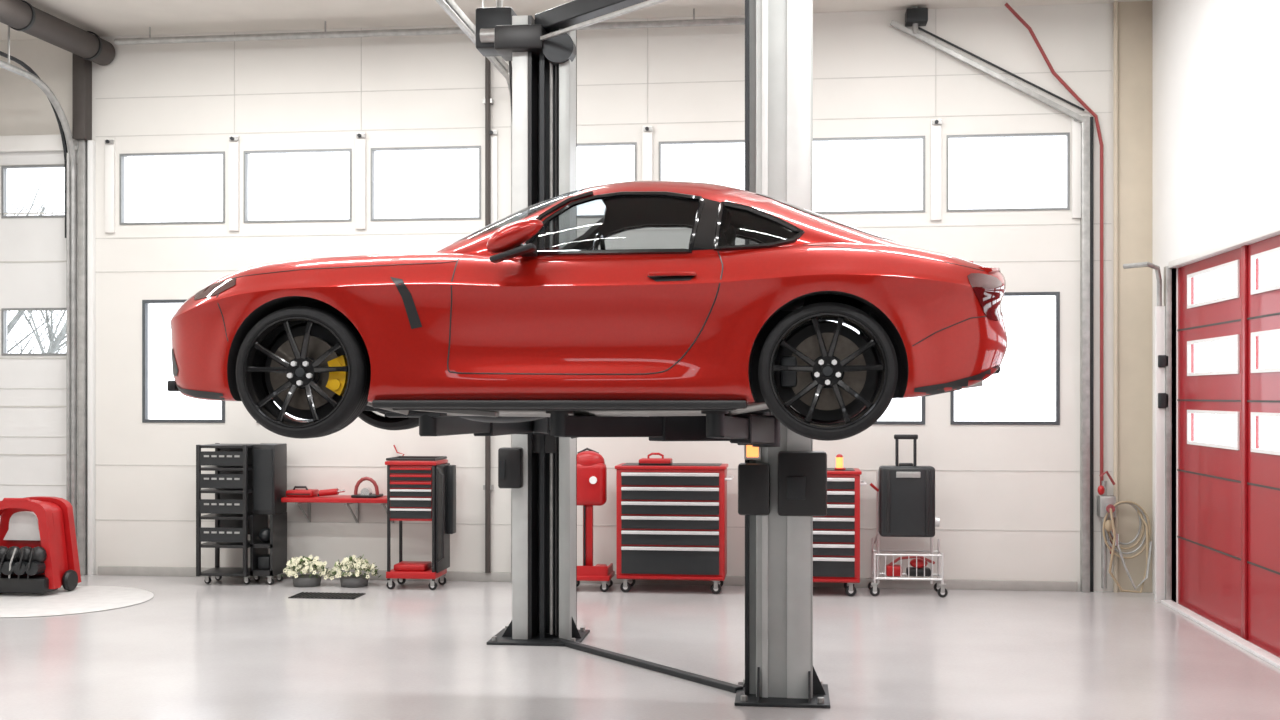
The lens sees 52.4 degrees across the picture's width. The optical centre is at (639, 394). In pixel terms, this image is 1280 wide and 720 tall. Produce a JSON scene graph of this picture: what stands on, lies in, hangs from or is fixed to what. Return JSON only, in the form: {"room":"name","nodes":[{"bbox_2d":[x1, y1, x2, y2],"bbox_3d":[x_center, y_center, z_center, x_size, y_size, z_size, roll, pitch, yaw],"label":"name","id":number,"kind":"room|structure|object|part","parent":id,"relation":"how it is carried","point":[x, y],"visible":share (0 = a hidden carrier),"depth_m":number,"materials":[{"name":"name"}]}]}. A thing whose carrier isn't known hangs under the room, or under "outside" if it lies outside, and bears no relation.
{"room":"auto repair garage","nodes":[
{"label":"auto repair garage","id":0,"kind":"room"},
{"bbox_2d":[0,0,1152,40],"bbox_3d":[-2.344,-4.150,5.857,13.800,0.200,17.100,0,0,7],"label":"ceiling","id":1,"kind":"structure","parent":0,"point":[105,18],"depth_m":13.66,"materials":[{"name":"paint"}]},
{"bbox_2d":[0,26,76,540],"bbox_3d":[-6.661,-1.010,12.525,0.140,6.080,4.358,0,0,7],"label":"rail","id":2,"kind":"object","parent":1,"relation":"attached to","point":[66,135],"visible":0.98,"depth_m":14.61,"materials":[{"name":"metal"}]},
{"bbox_2d":[0,0,114,65],"bbox_3d":[-6.337,-3.855,12.993,0.318,0.310,3.371,0,0,10],"label":"ventilation duct","id":3,"kind":"object","parent":1,"relation":"hanging from","point":[20,15],"visible":1,"depth_m":13.61,"materials":[{"name":"metal"}]},
{"bbox_2d":[114,9,744,44],"bbox_3d":[-2.117,-3.957,13.934,7.400,0.182,0.070,0,0,7],"label":"pipe","id":4,"kind":"object","parent":1,"relation":"attached to","point":[724,21],"visible":0.72,"depth_m":14.00,"materials":[{"name":"grey metal"}]},
{"bbox_2d":[435,0,511,582],"bbox_3d":[-1.813,-1.010,10.198,0.060,6.080,7.846,0,0,7],"label":"rail","id":5,"kind":"object","parent":1,"relation":"attached to","point":[450,7],"visible":0.42,"depth_m":12.20,"materials":[{"name":"metal"}]},
{"bbox_2d":[476,0,516,113],"bbox_3d":[-1.236,-3.108,11.231,0.330,1.884,0.389,0,0,7],"label":"motor","id":6,"kind":"object","parent":1,"relation":"hanging from","point":[487,19],"visible":0.54,"depth_m":11.12,"materials":[{"name":"metal"}]},
{"bbox_2d":[92,3,1112,591],"bbox_3d":[-0.360,-1.010,14.114,11.750,6.080,0.160,0,0,7],"label":"wall","id":7,"kind":"structure","parent":0,"point":[1073,37],"depth_m":14.07,"materials":[{"name":"paint"}]},
{"bbox_2d":[0,151,77,548],"bbox_3d":[-7.115,-0.395,14.893,1.830,4.850,0.100,0,0,7],"label":"door","id":8,"kind":"structure","parent":7,"relation":"in","point":[34,430],"depth_m":14.82,"materials":[{"name":"white metal"}]},
{"bbox_2d":[1,164,64,217],"bbox_3d":[-6.885,-2.320,14.836,0.820,0.600,0.062,0,0,7],"label":"window","id":9,"kind":"structure","parent":8,"relation":"attached to","point":[3,168],"depth_m":14.85,"materials":[{"name":"white plastic"}]},
{"bbox_2d":[1,308,65,355],"bbox_3d":[-6.885,-0.720,14.836,0.820,0.540,0.062,0,0,7],"label":"window","id":10,"kind":"structure","parent":8,"relation":"attached to","point":[3,310],"depth_m":14.85,"materials":[{"name":"white plastic"}]},
{"bbox_2d":[0,163,77,503],"bbox_3d":[-7.206,-0.420,14.850,1.680,4.416,0.008,0,0,7],"label":"ribs","id":11,"kind":"object","parent":8,"relation":"attached to","point":[77,163],"visible":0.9,"depth_m":14.81,"materials":[{"name":"grey metal"}]},
{"bbox_2d":[0,39,77,151],"bbox_3d":[-7.217,-3.410,14.885,2.050,1.280,0.200,0,0,7],"label":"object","id":12,"kind":"structure","parent":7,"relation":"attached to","point":[28,121],"depth_m":14.80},
{"bbox_2d":[66,53,95,575],"bbox_3d":[-6.303,-1.010,14.639,0.278,6.080,0.160,0,0,7],"label":"jamb","id":13,"kind":"object","parent":7,"relation":"attached to","point":[81,68],"depth_m":14.62,"materials":[{"name":"grey metal"}]},
{"bbox_2d":[119,151,224,224],"bbox_3d":[-5.250,-2.320,14.617,1.240,0.800,0.062,0,0,7],"label":"window","id":14,"kind":"structure","parent":7,"relation":"in","point":[121,156],"depth_m":14.62,"materials":[{"name":"white plastic"}]},
{"bbox_2d":[142,299,224,422],"bbox_3d":[-5.115,-0.380,14.601,0.970,1.380,0.062,0,0,7],"label":"window","id":15,"kind":"structure","parent":7,"relation":"in","point":[145,419],"depth_m":14.62,"materials":[{"name":"white plastic"}]},
{"bbox_2d":[244,149,351,222],"bbox_3d":[-3.799,-2.320,14.450,1.240,0.800,0.062,0,0,7],"label":"window","id":16,"kind":"structure","parent":7,"relation":"in","point":[246,153],"depth_m":14.43,"materials":[{"name":"white plastic"}]},
{"bbox_2d":[281,495,393,522],"bbox_3d":[-3.232,1.258,14.133,1.220,0.305,0.440,0,0,7],"label":"shelf","id":17,"kind":"object","parent":7,"relation":"attached to","point":[346,499],"visible":0.68,"depth_m":13.96,"materials":[{"name":"red metal"}]},
{"bbox_2d":[286,486,318,496],"bbox_3d":[-3.673,1.046,14.144,0.300,0.114,0.240,0,0,7],"label":"case","id":18,"kind":"object","parent":17,"relation":"on","point":[306,492],"visible":0.97,"depth_m":14.04,"materials":[{"name":"red plastic"}]},
{"bbox_2d":[318,488,344,495],"bbox_3d":[-3.339,1.055,14.075,0.304,0.089,0.069,0,0,7],"label":"drill","id":19,"kind":"object","parent":17,"relation":"on","point":[327,492],"visible":1,"depth_m":14.05,"materials":[{"name":"red metal"}]},
{"bbox_2d":[351,477,382,497],"bbox_3d":[-2.949,0.992,14.056,0.280,0.223,0.250,0,0,7],"label":"saw","id":20,"kind":"object","parent":17,"relation":"on","point":[365,492],"visible":1,"depth_m":14.00,"materials":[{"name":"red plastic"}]},
{"bbox_2d":[371,146,480,220],"bbox_3d":[-2.349,-2.320,14.282,1.240,0.800,0.062,0,0,7],"label":"window","id":21,"kind":"structure","parent":7,"relation":"in","point":[443,147],"depth_m":14.27,"materials":[{"name":"white plastic"}]},
{"bbox_2d":[483,57,493,572],"bbox_3d":[-1.651,-1.055,14.137,0.100,5.970,0.086,0,0,7],"label":"conduit","id":22,"kind":"object","parent":7,"relation":"attached to","point":[487,100],"visible":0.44,"depth_m":14.10,"materials":[{"name":"grey metal"}]},
{"bbox_2d":[98,566,1077,591],"bbox_3d":[-0.794,1.980,14.059,10.700,0.100,0.050,0,0,7],"label":"baseboard","id":23,"kind":"structure","parent":7,"relation":"attached to","point":[956,584],"depth_m":13.87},
{"bbox_2d":[105,115,1082,232],"bbox_3d":[-0.726,-2.360,14.036,10.690,1.060,0.080,0,0,7],"label":"trim","id":24,"kind":"structure","parent":7,"relation":"attached to","point":[936,124],"depth_m":14.14,"materials":[{"name":"white metal"}]},
{"bbox_2d":[577,142,636,217],"bbox_3d":[-0.640,-2.320,14.085,1.220,0.800,0.062,0,0,7],"label":"window frame","id":25,"kind":"structure","parent":7,"relation":"in","point":[621,143],"depth_m":14.02,"materials":[{"name":"white plastic"}]},
{"bbox_2d":[659,140,744,180],"bbox_3d":[0.820,-2.320,13.917,1.240,0.800,0.062,0,0,7],"label":"window frame","id":26,"kind":"structure","parent":7,"relation":"in","point":[710,141],"depth_m":13.94,"materials":[{"name":"white plastic"}]},
{"bbox_2d":[813,136,924,213],"bbox_3d":[2.390,-2.320,13.736,1.220,0.800,0.062,0,0,7],"label":"window","id":27,"kind":"structure","parent":7,"relation":"in","point":[888,137],"depth_m":13.69,"materials":[{"name":"white plastic"}]},
{"bbox_2d":[874,396,924,424],"bbox_3d":[2.390,-0.380,13.736,1.220,1.380,0.062,0,0,7],"label":"window","id":28,"kind":"structure","parent":7,"relation":"in","point":[922,422],"depth_m":13.65,"materials":[{"name":"white plastic"}]},
{"bbox_2d":[890,6,1093,591],"bbox_3d":[3.645,-1.010,13.496,2.070,6.080,0.250,0,0,7],"label":"door track","id":29,"kind":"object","parent":7,"relation":"in","point":[1056,294],"depth_m":13.41,"materials":[{"name":"grey metal"}]},
{"bbox_3d":[3.643,-1.010,13.471,2.070,6.080,0.200,0,0,7],"label":"support rail","id":30,"kind":"part","parent":29,"relation":"part of","materials":[{"name":"grey metal"}]},
{"bbox_2d":[947,132,1069,211],"bbox_3d":[3.835,-2.320,13.569,1.250,0.800,0.062,0,0,7],"label":"window","id":31,"kind":"structure","parent":7,"relation":"in","point":[1067,134],"depth_m":13.53,"materials":[{"name":"white plastic"}]},
{"bbox_2d":[1005,3,1102,484],"bbox_3d":[4.258,-1.551,13.387,1.030,4.962,0.059,0,0,-2],"label":"pipe","id":32,"kind":"object","parent":7,"relation":"attached to","point":[1007,5],"visible":0.95,"depth_m":13.38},
{"bbox_2d":[1097,471,1151,592],"bbox_3d":[4.924,1.378,13.221,0.524,1.221,0.323,0,0,7],"label":"hose","id":33,"kind":"object","parent":7,"relation":"attached to","point":[1106,504],"visible":1,"depth_m":13.22,"materials":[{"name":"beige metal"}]},
{"bbox_2d":[96,9,1111,531],"bbox_3d":[-0.643,-1.318,14.064,11.100,5.465,0.004,0,0,7],"label":"joint","id":34,"kind":"object","parent":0,"point":[935,75],"depth_m":14.16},
{"bbox_2d":[0,574,1279,719],"bbox_3d":[-2.344,2.123,5.857,13.800,0.214,17.100,0,0,7],"label":"floor","id":35,"kind":"structure","parent":0,"point":[227,648],"depth_m":10.02,"materials":[{"name":"concrete"}]},
{"bbox_2d":[0,586,153,617],"bbox_3d":[-5.821,2.024,12.801,1.940,0.012,1.940,0,0,7],"label":"floor mat","id":36,"kind":"object","parent":35,"relation":"on","point":[83,599],"visible":0.94,"depth_m":12.77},
{"bbox_2d":[0,496,80,593],"bbox_3d":[-6.280,1.528,13.272,0.860,0.977,0.670,0,0,7],"label":"washer","id":37,"kind":"object","parent":36,"relation":"on","point":[39,551],"visible":1,"depth_m":13.16,"materials":[{"name":"red plastic"}]},
{"bbox_2d":[196,443,286,584],"bbox_3d":[-4.295,1.280,14.033,0.810,1.500,0.503,0,0,7],"label":"storage rack","id":38,"kind":"object","parent":35,"relation":"on","point":[248,483],"visible":0.99,"depth_m":13.88,"materials":[{"name":"black metal"}]},
{"bbox_2d":[283,555,331,586],"bbox_3d":[-3.560,1.862,13.858,0.463,0.335,0.533,0,0,-45],"label":"flower planter","id":39,"kind":"object","parent":35,"relation":"on","point":[313,579],"visible":1,"depth_m":13.75,"materials":[{"name":"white plant"}]},
{"bbox_2d":[330,554,380,587],"bbox_3d":[-3.043,1.855,13.816,0.589,0.350,0.462,0,0,7],"label":"flower planter","id":40,"kind":"object","parent":35,"relation":"on","point":[357,580],"visible":1,"depth_m":13.73,"materials":[{"name":"white plant"}]},
{"bbox_2d":[385,456,455,589],"bbox_3d":[-2.311,1.343,13.723,0.643,1.374,0.563,0,0,7],"label":"trolley","id":41,"kind":"object","parent":35,"relation":"on","point":[419,488],"visible":1,"depth_m":13.52,"materials":[{"name":"red metal"}]},
{"bbox_2d":[577,448,614,591],"bbox_3d":[-0.528,1.289,13.575,0.480,1.482,0.450,0,0,7],"label":"fluid drainer","id":42,"kind":"object","parent":35,"relation":"on","point":[591,466],"visible":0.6,"depth_m":13.46,"materials":[{"name":"red plastic"}]},
{"bbox_2d":[416,0,829,707],"bbox_3d":[-0.061,-0.555,9.029,2.710,5.170,4.075,0,0,7],"label":"lift","id":43,"kind":"object","parent":35,"relation":"on","point":[782,481],"visible":0.8,"depth_m":8.65,"materials":[{"name":"grey paint"}]},
{"bbox_2d":[167,180,1007,440],"bbox_3d":[-0.279,-0.484,7.481,4.568,1.424,2.170,0,0,7],"label":"car","id":44,"kind":"object","parent":43,"relation":"on","point":[490,326],"visible":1,"depth_m":6.62,"materials":[{"name":"red paint"}]},
{"bbox_2d":[615,463,732,593],"bbox_3d":[0.366,1.375,13.516,1.199,1.310,0.573,0,0,7],"label":"tool chest","id":45,"kind":"object","parent":35,"relation":"on","point":[671,520],"visible":1,"depth_m":13.26,"materials":[{"name":"black metal"}]},
{"bbox_2d":[639,453,672,464],"bbox_3d":[0.163,0.658,13.495,0.330,0.120,0.250,0,0,7],"label":"toolbox","id":46,"kind":"object","parent":45,"relation":"on","point":[643,461],"visible":1,"depth_m":13.38,"materials":[{"name":"red plastic"}]},
{"bbox_2d":[813,468,866,595],"bbox_3d":[1.821,1.395,13.348,0.989,1.270,0.573,0,0,7],"label":"tool chest","id":47,"kind":"object","parent":35,"relation":"on","point":[836,535],"visible":0.51,"depth_m":13.06,"materials":[{"name":"black metal"}]},
{"bbox_2d":[834,454,845,469],"bbox_3d":[2.033,0.679,13.214,0.110,0.158,0.120,0,0,7],"label":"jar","id":48,"kind":"object","parent":47,"relation":"on","point":[839,458],"visible":1,"depth_m":13.19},
{"bbox_2d":[868,434,947,597],"bbox_3d":[2.721,1.215,13.249,0.770,1.630,0.423,0,0,7],"label":"equipment cart","id":49,"kind":"object","parent":35,"relation":"on","point":[905,491],"visible":1,"depth_m":13.07,"materials":[{"name":"black plastic"}]},
{"bbox_2d":[1161,600,1279,668],"bbox_3d":[4.692,2.015,8.820,0.100,0.030,7.800,0,0,7],"label":"threshold","id":50,"kind":"object","parent":35,"relation":"on","point":[1257,651],"depth_m":10.90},
{"bbox_2d":[1113,1,1151,592],"bbox_3d":[5.070,-1.010,13.372,0.392,6.080,0.071,0,0,7],"label":"wall","id":51,"kind":"structure","parent":0,"point":[1132,21],"depth_m":13.37,"materials":[{"name":"beige paint"}]},
{"bbox_2d":[1152,0,1279,602],"bbox_3d":[4.401,-1.010,5.079,0.180,6.080,17.100,0,0,7],"label":"wall","id":52,"kind":"structure","parent":0,"point":[1216,63],"depth_m":11.56,"materials":[{"name":"white paint"}]},
{"bbox_2d":[1123,223,1279,601],"bbox_3d":[4.550,0.365,8.850,0.489,3.330,8.006,0,0,7],"label":"trim","id":53,"kind":"structure","parent":52,"relation":"attached to","point":[1164,393],"depth_m":12.69,"materials":[{"name":"white metal"}]},
{"bbox_2d":[1178,235,1279,657],"bbox_3d":[4.826,0.396,8.805,0.050,3.268,7.796,0,0,7],"label":"door","id":54,"kind":"structure","parent":52,"relation":"in","point":[1209,508],"depth_m":11.27,"materials":[{"name":"red metal"}]},
{"bbox_2d":[1177,245,1279,639],"bbox_3d":[4.801,0.396,8.808,0.050,3.268,7.800,0,0,7],"label":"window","id":55,"kind":"structure","parent":54,"relation":"attached to","point":[1244,319],"depth_m":10.78,"materials":[{"name":"red metal"}]},
{"label":"outside","id":56,"kind":"structure","parent":0,"visible":0},
{"bbox_2d":[1259,446,1279,450],"bbox_3d":[-3.205,2.255,37.665,65.000,0.050,45.900,0,0,7],"label":"snow","id":57,"kind":"object","parent":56,"point":[1277,448],"visible":0.02,"depth_m":55.23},
{"bbox_2d":[7,311,46,352],"bbox_3d":[-11.845,-0.718,21.845,3.290,5.966,3.639,0,0,-28],"label":"bare tree","id":58,"kind":"object","parent":57,"relation":"on","point":[28,335],"visible":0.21,"depth_m":22.13,"materials":[{"name":"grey plant"}]},
{"bbox_2d":[7,187,65,352],"bbox_3d":[-10.405,-0.498,20.977,3.681,5.494,3.832,0,0,7],"label":"bare tree","id":59,"kind":"object","parent":57,"relation":"on","point":[54,345],"visible":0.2,"depth_m":21.03,"materials":[{"name":"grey plant"}]},
{"bbox_2d":[7,175,65,352],"bbox_3d":[-12.292,-1.395,24.256,3.319,7.292,4.689,0,0,18],"label":"bare tree","id":60,"kind":"object","parent":57,"relation":"on","point":[42,207],"visible":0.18,"depth_m":25.42,"materials":[{"name":"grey plant"}]}
]}

